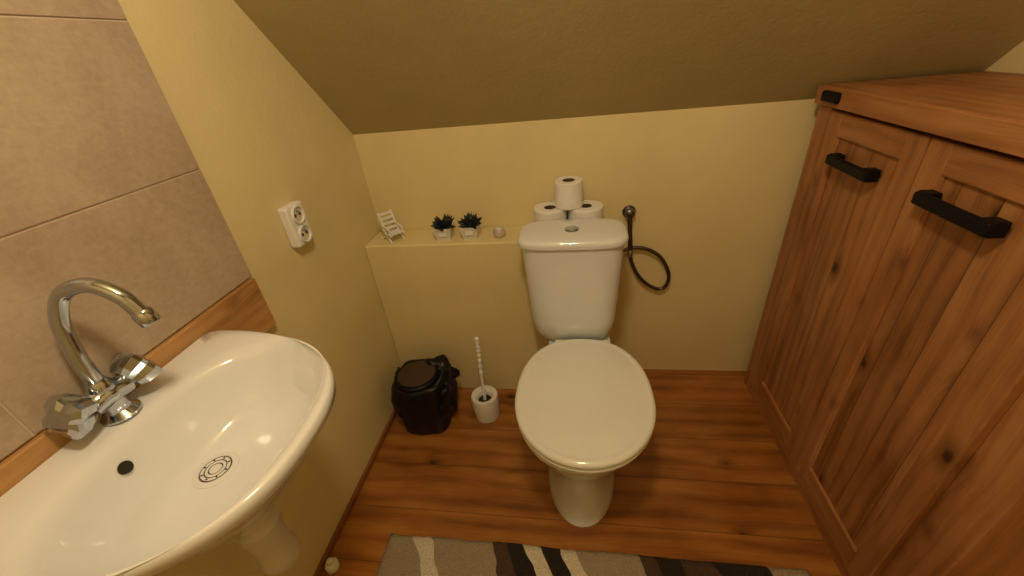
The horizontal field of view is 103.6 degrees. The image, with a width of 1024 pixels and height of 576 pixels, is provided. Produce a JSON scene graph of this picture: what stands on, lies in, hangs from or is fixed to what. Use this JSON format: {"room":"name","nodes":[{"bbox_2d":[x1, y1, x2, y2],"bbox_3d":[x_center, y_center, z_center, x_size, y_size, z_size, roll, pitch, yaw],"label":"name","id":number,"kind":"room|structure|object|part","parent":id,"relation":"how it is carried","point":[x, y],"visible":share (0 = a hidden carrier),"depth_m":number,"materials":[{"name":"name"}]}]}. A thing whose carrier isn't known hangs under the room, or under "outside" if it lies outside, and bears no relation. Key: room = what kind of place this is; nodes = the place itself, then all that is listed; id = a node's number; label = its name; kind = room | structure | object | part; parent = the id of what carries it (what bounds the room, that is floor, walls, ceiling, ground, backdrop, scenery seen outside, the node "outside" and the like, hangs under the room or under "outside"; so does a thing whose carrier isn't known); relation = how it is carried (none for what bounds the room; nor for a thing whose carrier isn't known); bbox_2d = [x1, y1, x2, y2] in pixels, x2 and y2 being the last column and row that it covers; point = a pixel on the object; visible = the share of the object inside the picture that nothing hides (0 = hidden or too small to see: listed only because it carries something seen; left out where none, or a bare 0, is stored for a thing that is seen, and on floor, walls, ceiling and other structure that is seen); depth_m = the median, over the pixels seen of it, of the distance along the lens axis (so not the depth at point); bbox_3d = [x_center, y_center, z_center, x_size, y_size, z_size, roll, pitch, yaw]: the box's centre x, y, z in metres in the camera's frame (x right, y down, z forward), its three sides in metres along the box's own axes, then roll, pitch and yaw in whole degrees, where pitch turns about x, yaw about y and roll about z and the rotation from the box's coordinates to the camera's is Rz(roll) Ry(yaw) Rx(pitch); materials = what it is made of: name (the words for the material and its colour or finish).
{"room":"bathroom","nodes":[
{"label":"bathroom","id":0,"kind":"room"},
{"bbox_2d":[118,0,401,575],"bbox_3d":[-0.765,-0.135,0.559,0.100,2.450,2.300,-1,31,9],"label":"wall","id":1,"kind":"structure","parent":0,"point":[262,140],"depth_m":1.14,"materials":[{"name":"yellow paint"}]},
{"bbox_2d":[0,14,251,460],"bbox_3d":[-0.783,-0.307,0.112,0.010,1.395,1.220,-1,31,9],"label":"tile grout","id":2,"kind":"object","parent":1,"relation":"attached to","point":[1,15],"visible":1,"depth_m":0.63,"materials":[{"name":"tile"}]},
{"bbox_2d":[0,406,32,459],"bbox_3d":[-0.740,0.227,0.322,0.008,0.256,0.467,-1,31,9],"label":"tile","id":3,"kind":"structure","parent":2,"relation":"attached to","point":[13,435],"depth_m":0.56,"materials":[{"name":"beige tile"}]},
{"bbox_2d":[0,0,126,19],"bbox_3d":[-0.728,-0.464,0.450,0.008,0.260,0.468,-1,31,9],"label":"tile","id":4,"kind":"structure","parent":2,"relation":"attached to","point":[98,9],"depth_m":0.63,"materials":[{"name":"beige tile"}]},
{"bbox_2d":[0,17,198,236],"bbox_3d":[-0.703,-0.240,0.585,0.008,0.259,0.468,-1,31,9],"label":"tile","id":5,"kind":"structure","parent":2,"relation":"attached to","point":[86,120],"depth_m":0.64,"materials":[{"name":"beige tile"}]},
{"bbox_2d":[0,170,251,433],"bbox_3d":[-0.679,-0.018,0.718,0.008,0.256,0.468,-1,31,9],"label":"tile","id":6,"kind":"structure","parent":2,"relation":"attached to","point":[169,244],"depth_m":0.68,"materials":[{"name":"beige tile"}]},
{"bbox_2d":[0,278,275,496],"bbox_3d":[-0.691,0.285,0.609,0.020,0.138,0.965,-1,31,9],"label":"plank","id":7,"kind":"object","parent":1,"relation":"attached to","point":[245,308],"visible":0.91,"depth_m":0.81,"materials":[{"name":"brown wood"}]},
{"bbox_2d":[0,331,335,575],"bbox_3d":[-0.479,0.387,0.726,0.401,0.405,0.494,-1,31,9],"label":"basin","id":8,"kind":"object","parent":1,"relation":"attached to","point":[216,438],"visible":0.99,"depth_m":0.65,"materials":[{"name":"ceramic"}]},
{"bbox_2d":[42,277,161,439],"bbox_3d":[-0.606,0.104,0.596,0.150,0.233,0.149,-1,31,9],"label":"mixer tap","id":9,"kind":"object","parent":8,"relation":"on","point":[72,416],"visible":1,"depth_m":0.59,"materials":[{"name":"silver metal"}]},
{"bbox_3d":[-0.647,0.185,0.592,0.068,0.068,0.049,-1,31,9],"label":"knob","id":10,"kind":"part","parent":9,"relation":"part of","materials":[{"name":"silver metal"}]},
{"bbox_3d":[-0.604,0.064,0.605,0.135,0.175,0.040,-13,32,-11],"label":"spout","id":11,"kind":"part","parent":9,"relation":"part of","materials":[{"name":"silver metal"}]},
{"bbox_3d":[-0.636,0.134,0.675,0.059,0.059,0.049,6,33,19],"label":"knob","id":12,"kind":"part","parent":9,"relation":"part of","materials":[{"name":"silver metal"}]},
{"bbox_2d":[277,201,313,247],"bbox_3d":[-0.601,-0.179,1.133,0.044,0.116,0.074,-1,31,9],"label":"wall outlet","id":13,"kind":"object","parent":1,"relation":"attached to","point":[292,215],"visible":1,"depth_m":1.12,"materials":[{"name":"white plastic"}]},
{"bbox_2d":[291,205,311,241],"bbox_3d":[-0.591,-0.179,1.131,0.008,0.107,0.051,-1,31,9],"label":"socket","id":14,"kind":"object","parent":13,"relation":"attached to","point":[301,231],"depth_m":1.12,"materials":[{"name":"white plastic"}]},
{"bbox_2d":[313,409,396,575],"bbox_3d":[-0.612,0.957,1.081,0.012,0.022,1.880,-1,31,9],"label":"baseboard","id":15,"kind":"structure","parent":1,"relation":"attached to","point":[342,522],"depth_m":1.42,"materials":[{"name":"brown wood"}]},
{"bbox_2d":[554,176,582,209],"bbox_3d":[0.196,-0.329,1.390,0.097,0.093,0.099,-1,31,9],"label":"toilet paper roll","id":16,"kind":"object","parent":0,"point":[568,190],"depth_m":1.36,"materials":[{"name":"white paper"}]},
{"bbox_2d":[321,369,841,575],"bbox_3d":[0.338,0.919,1.043,2.100,0.050,2.300,-1,31,9],"label":"floor","id":17,"kind":"structure","parent":0,"point":[711,482],"depth_m":1.38,"materials":[{"name":"brown wood"}]},
{"bbox_2d":[235,505,300,575],"bbox_3d":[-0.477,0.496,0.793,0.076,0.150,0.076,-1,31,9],"label":"pedestal","id":18,"kind":"object","parent":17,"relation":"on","point":[275,548],"depth_m":0.77,"materials":[{"name":"white ceramic"}]},
{"bbox_2d":[325,557,339,573],"bbox_3d":[-0.554,0.845,1.234,0.040,0.046,0.040,-1,31,9],"label":"end cap","id":19,"kind":"object","parent":17,"relation":"on","point":[332,565],"visible":1,"depth_m":1.23,"materials":[{"name":"white plastic"}]},
{"bbox_2d":[391,354,459,434],"bbox_3d":[-0.348,0.430,1.653,0.258,0.285,0.226,-1,31,9],"label":"waste bin","id":20,"kind":"object","parent":17,"relation":"on","point":[424,393],"visible":1,"depth_m":1.58,"materials":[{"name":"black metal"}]},
{"bbox_3d":[-0.375,0.335,1.580,0.148,0.004,0.148,-1,31,9],"label":"lid panel","id":21,"kind":"part","parent":20,"relation":"part of","materials":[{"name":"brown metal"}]},
{"bbox_3d":[-0.374,0.343,1.585,0.176,0.018,0.176,-1,31,9],"label":"lid","id":22,"kind":"part","parent":20,"relation":"part of","materials":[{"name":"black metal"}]},
{"bbox_2d":[471,337,498,422],"bbox_3d":[-0.120,0.378,1.614,0.110,0.373,0.110,18,38,34],"label":"toilet brush","id":23,"kind":"object","parent":17,"relation":"on","point":[485,402],"visible":1,"depth_m":1.64,"materials":[{"name":"white plastic"}]},
{"bbox_3d":[-0.125,0.333,1.619,0.020,0.267,0.068,-4,31,3],"label":"handle","id":24,"kind":"part","parent":23,"relation":"part of","materials":[{"name":"white plastic"}]},
{"bbox_2d":[471,385,498,422],"bbox_3d":[-0.109,0.486,1.679,0.110,0.118,0.110,-1,31,9],"label":"cup","id":25,"kind":"object","parent":23,"relation":"attached to","point":[485,403],"depth_m":1.65,"materials":[{"name":"white plastic"}]},
{"bbox_2d":[515,218,655,527],"bbox_3d":[0.223,0.282,1.274,0.399,0.822,0.677,-1,31,9],"label":"toilet","id":26,"kind":"object","parent":17,"relation":"on","point":[585,406],"visible":1,"depth_m":1.23,"materials":[{"name":"white ceramic"}]},
{"bbox_2d":[533,202,566,220],"bbox_3d":[0.138,-0.245,1.447,0.117,0.099,0.117,-1,31,9],"label":"toilet paper roll","id":27,"kind":"object","parent":26,"relation":"on","point":[545,210],"depth_m":1.40,"materials":[{"name":"white paper"}]},
{"bbox_3d":[0.226,0.493,1.326,0.374,0.408,0.526,-1,31,9],"label":"bowl","id":28,"kind":"part","parent":26,"relation":"part of","materials":[{"name":"white ceramic"}]},
{"bbox_3d":[0.191,-0.175,1.282,0.344,0.032,0.194,-1,31,9],"label":"tank lid","id":29,"kind":"part","parent":26,"relation":"part of","materials":[{"name":"white ceramic"}]},
{"bbox_3d":[0.210,-0.001,1.390,0.322,0.388,0.181,-1,31,9],"label":"tank","id":30,"kind":"part","parent":26,"relation":"part of","materials":[{"name":"white ceramic"}]},
{"bbox_2d":[548,333,610,344],"bbox_3d":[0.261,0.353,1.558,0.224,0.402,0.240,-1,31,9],"label":"toilet hinge","id":31,"kind":"object","parent":26,"relation":"attached to","point":[607,337],"depth_m":1.45,"materials":[{"name":"white plastic"}]},
{"bbox_3d":[0.209,0.304,1.181,0.398,0.026,0.495,-1,31,9],"label":"seat lid","id":32,"kind":"part","parent":26,"relation":"part of","materials":[{"name":"plastic"}]},
{"bbox_2d":[568,200,603,218],"bbox_3d":[0.262,-0.246,1.427,0.121,0.099,0.119,-1,31,9],"label":"toilet paper roll","id":33,"kind":"object","parent":26,"relation":"on","point":[590,208],"depth_m":1.37,"materials":[{"name":"white paper"}]},
{"bbox_2d":[376,533,809,575],"bbox_3d":[0.170,0.971,0.921,1.235,0.017,0.704,-1,31,9],"label":"striped rug","id":34,"kind":"object","parent":17,"relation":"on","point":[404,555],"visible":1,"depth_m":1.19,"materials":[{"name":"multicoloured fabric"}]},
{"bbox_2d":[744,71,1023,575],"bbox_3d":[1.067,0.142,1.036,0.430,1.150,0.905,-1,31,9],"label":"base cabinet","id":35,"kind":"object","parent":17,"relation":"on","point":[885,371],"visible":1,"depth_m":0.89,"materials":[{"name":"brown wood"}]},
{"bbox_3d":[0.967,0.458,1.478,0.020,0.075,0.251,-1,31,9],"label":"door rail","id":36,"kind":"part","parent":35,"relation":"part of","materials":[{"name":"brown wood"}]},
{"bbox_3d":[0.935,-0.026,1.331,0.009,0.917,0.008,-1,31,9],"label":"door moulding","id":37,"kind":"part","parent":35,"relation":"part of","materials":[{"name":"brown wood"}]},
{"bbox_3d":[0.919,0.651,1.166,0.020,0.075,0.250,-1,31,9],"label":"door rail","id":38,"kind":"part","parent":35,"relation":"part of","materials":[{"name":"brown wood"}]},
{"bbox_3d":[0.925,0.039,1.226,0.012,0.917,0.259,-1,31,9],"label":"door panel","id":39,"kind":"part","parent":35,"relation":"part of","materials":[{"name":"brown wood"}]},
{"bbox_3d":[0.903,0.103,1.122,0.009,0.917,0.008,-1,31,9],"label":"door moulding","id":40,"kind":"part","parent":35,"relation":"part of","materials":[{"name":"brown wood"}]},
{"bbox_3d":[0.877,-0.374,0.978,0.020,0.060,0.251,-1,31,9],"label":"door rail","id":41,"kind":"part","parent":35,"relation":"part of","materials":[{"name":"brown wood"}]},
{"bbox_3d":[0.887,0.168,1.018,0.009,0.917,0.008,-1,31,9],"label":"door moulding","id":42,"kind":"part","parent":35,"relation":"part of","materials":[{"name":"brown wood"}]},
{"bbox_3d":[0.878,0.232,0.913,0.012,0.917,0.258,-1,31,9],"label":"door panel","id":43,"kind":"part","parent":35,"relation":"part of","materials":[{"name":"brown wood"}]},
{"bbox_3d":[0.856,0.296,0.810,0.009,0.917,0.008,-1,31,9],"label":"door moulding","id":44,"kind":"part","parent":35,"relation":"part of","materials":[{"name":"brown wood"}]},
{"bbox_3d":[0.829,-0.181,0.665,0.020,0.060,0.250,-1,31,9],"label":"door rail","id":45,"kind":"part","parent":35,"relation":"part of","materials":[{"name":"brown wood"}]},
{"bbox_2d":[353,99,819,370],"bbox_3d":[0.405,-0.303,1.554,1.900,1.500,0.147,-1,31,9],"label":"wall","id":46,"kind":"structure","parent":0,"point":[711,190],"depth_m":1.46,"materials":[{"name":"yellow paint"}]},
{"bbox_2d":[431,214,455,240],"bbox_3d":[-0.255,-0.226,1.494,0.094,0.092,0.090,-11,31,-7],"label":"potted succulent","id":47,"kind":"object","parent":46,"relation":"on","point":[443,230],"visible":1,"depth_m":1.48,"materials":[{"name":"white ceramic"}]},
{"bbox_2d":[433,222,453,240],"bbox_3d":[-0.252,-0.209,1.508,0.066,0.048,0.066,-1,31,9],"label":"pot","id":48,"kind":"object","parent":47,"relation":"attached to","point":[443,232],"depth_m":1.48,"materials":[{"name":"white ceramic"}]},
{"bbox_2d":[457,212,481,239],"bbox_3d":[-0.153,-0.229,1.482,0.099,0.089,0.087,-1,31,9],"label":"potted succulent","id":49,"kind":"object","parent":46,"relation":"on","point":[469,226],"visible":1,"depth_m":1.47,"materials":[{"name":"white ceramic"}]},
{"bbox_2d":[459,225,479,239],"bbox_3d":[-0.153,-0.212,1.495,0.066,0.048,0.066,-1,31,9],"label":"pot","id":50,"kind":"object","parent":49,"relation":"attached to","point":[469,232],"depth_m":1.47,"materials":[{"name":"white ceramic"}]},
{"bbox_2d":[365,226,612,388],"bbox_3d":[-0.058,0.109,1.701,0.930,0.730,0.153,-1,31,9],"label":"ledge","id":51,"kind":"object","parent":46,"relation":"attached to","point":[436,296],"depth_m":1.60,"materials":[{"name":"yellow paint"}]},
{"bbox_2d":[377,209,404,243],"bbox_3d":[-0.458,-0.234,1.531,0.058,0.108,0.084,-28,37,-31],"label":"deck chair","id":52,"kind":"object","parent":51,"relation":"on","point":[389,234],"visible":1,"depth_m":1.53,"materials":[{"name":"white wood"}]},
{"bbox_3d":[-0.492,-0.238,1.526,0.006,0.088,0.042,-28,37,-31],"label":"rail","id":53,"kind":"part","parent":52,"relation":"part of","materials":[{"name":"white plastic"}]},
{"bbox_2d":[493,227,505,237],"bbox_3d":[-0.047,-0.205,1.480,0.046,0.032,0.046,-1,31,9],"label":"candle holder","id":54,"kind":"object","parent":51,"relation":"on","point":[498,232],"visible":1,"depth_m":1.47,"materials":[{"name":"white glass"}]},
{"bbox_2d":[622,205,670,290],"bbox_3d":[0.507,-0.140,1.524,0.202,0.351,0.046,-1,31,9],"label":"hose","id":55,"kind":"object","parent":46,"relation":"attached to","point":[629,211],"visible":0.97,"depth_m":1.52,"materials":[{"name":"metal"}]},
{"bbox_3d":[0.437,-0.203,1.488,0.027,0.141,0.019,-7,31,-1],"label":"stem","id":56,"kind":"part","parent":55,"relation":"part of","materials":[{"name":"metal"}]},
{"bbox_2d":[234,0,1023,134],"bbox_3d":[0.235,-0.801,0.531,2.000,1.423,1.303,-1,31,9],"label":"ceiling","id":57,"kind":"structure","parent":0,"point":[380,66],"depth_m":1.06,"materials":[{"name":"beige paint"}]},
{"bbox_2d":[985,41,1023,73],"bbox_3d":[1.210,-0.159,0.244,0.100,2.450,2.300,-1,31,9],"label":"wall","id":58,"kind":"structure","parent":0,"point":[1013,61],"depth_m":1.03,"materials":[{"name":"yellow paint"}]}
]}

